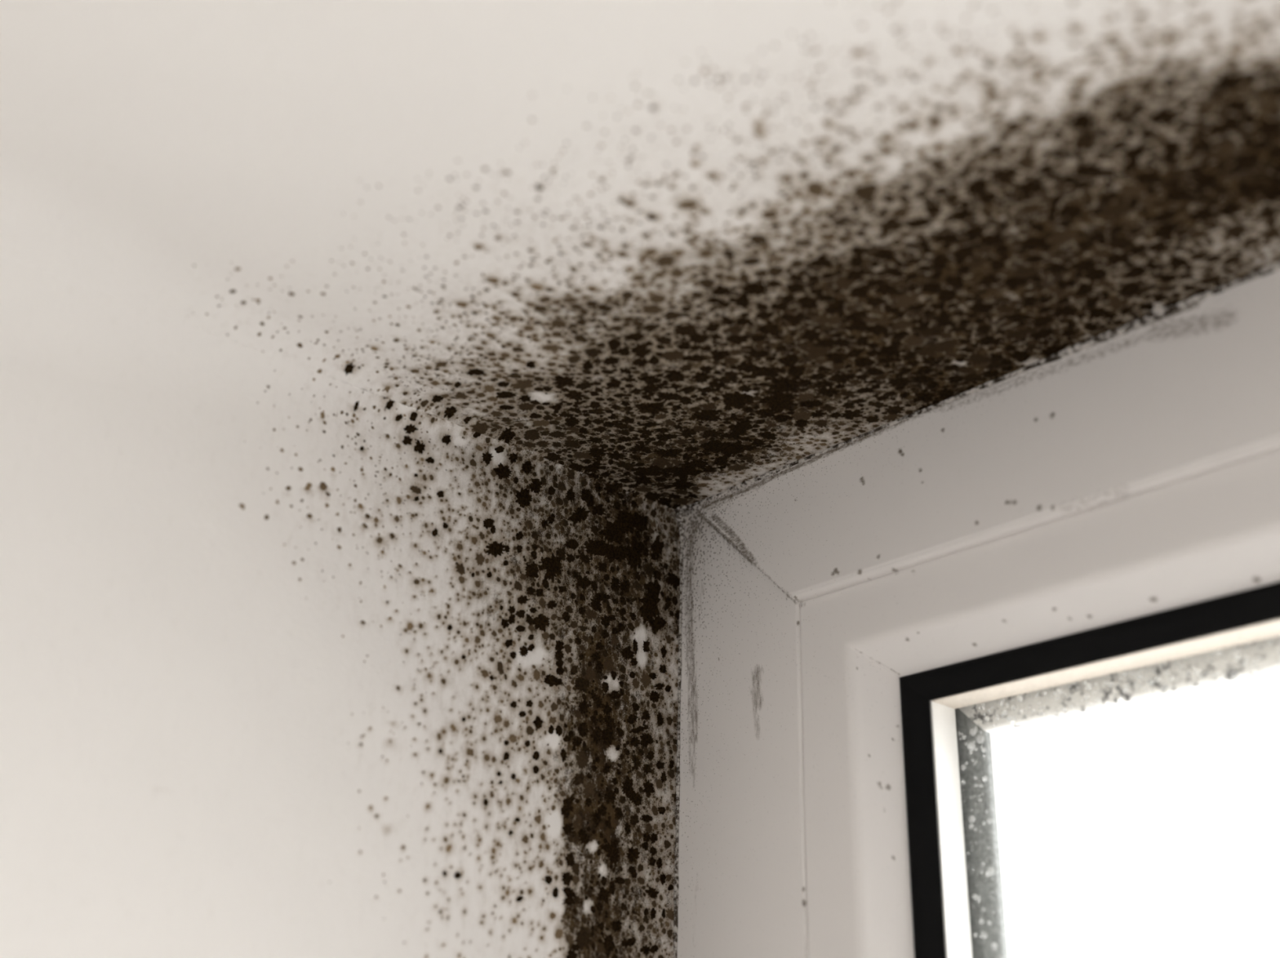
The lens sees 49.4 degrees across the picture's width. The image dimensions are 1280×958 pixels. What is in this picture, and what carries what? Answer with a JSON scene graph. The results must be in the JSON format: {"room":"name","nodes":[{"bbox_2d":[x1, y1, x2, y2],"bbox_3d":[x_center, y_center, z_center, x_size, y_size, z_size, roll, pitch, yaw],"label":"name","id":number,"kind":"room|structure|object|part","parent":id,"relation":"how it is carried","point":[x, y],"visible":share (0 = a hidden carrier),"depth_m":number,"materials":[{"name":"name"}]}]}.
{"room":"room window corner","nodes":[
{"label":"room window corner","id":0,"kind":"room"},
{"bbox_2d":[0,254,679,957],"bbox_3d":[-0.933,0.693,-0.737,2.500,2.349,0.026,22,-32,-37],"label":"wall","id":1,"kind":"structure","parent":0,"point":[180,776],"depth_m":0.39,"materials":[{"name":"paint"}]},
{"bbox_2d":[238,369,679,957],"bbox_3d":[-0.083,0.069,0.394,0.262,0.214,0.006,22,-32,-37],"label":"mold","id":2,"kind":"object","parent":1,"relation":"attached to","point":[625,522],"depth_m":0.46,"materials":[{"name":"black"}]},
{"bbox_2d":[0,0,1279,508],"bbox_3d":[-0.136,-0.700,-1.018,2.500,0.026,2.306,22,-32,-37],"label":"ceiling","id":3,"kind":"structure","parent":0,"point":[144,143],"depth_m":0.33,"materials":[{"name":"paint"}]},
{"bbox_2d":[192,0,1279,510],"bbox_3d":[0.011,-0.074,0.327,0.290,0.009,0.306,22,-32,-37],"label":"mold","id":4,"kind":"object","parent":3,"relation":"attached to","point":[779,402],"depth_m":0.38,"materials":[{"name":"black"}]},
{"bbox_3d":[0.739,0.733,-0.639,0.120,2.450,2.500,22,-32,-37],"label":"wall","id":5,"kind":"structure","parent":0,"visible":0},
{"bbox_2d":[673,261,1279,957],"bbox_3d":[0.449,0.355,-0.131,0.080,1.162,1.266,22,-32,-37],"label":"window","id":6,"kind":"structure","parent":5,"relation":"in","point":[1096,509],"depth_m":0.42,"materials":[{"name":"white plastic"}]},
{"bbox_2d":[958,726,1001,957],"bbox_3d":[0.101,0.120,0.411,0.001,0.095,0.010,22,-32,-37],"label":"condensation","id":7,"kind":"object","parent":6,"relation":"attached to","point":[980,739],"visible":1,"depth_m":0.42,"materials":[{"name":"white liquid"}]},
{"bbox_3d":[0.076,0.535,0.275,0.037,1.162,0.101,22,-32,-37],"label":"frame","id":8,"kind":"part","parent":6,"relation":"part of","materials":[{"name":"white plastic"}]},
{"bbox_2d":[977,639,1279,733],"bbox_3d":[0.162,0.049,0.372,0.001,0.010,0.170,22,-32,-37],"label":"condensation","id":9,"kind":"object","parent":6,"relation":"attached to","point":[1139,675],"visible":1,"depth_m":0.40,"materials":[{"name":"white liquid"}]},
{"bbox_3d":[0.480,-0.119,0.106,0.037,0.101,1.262,22,-32,-37],"label":"frame","id":10,"kind":"part","parent":6,"relation":"part of","materials":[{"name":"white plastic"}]}
]}

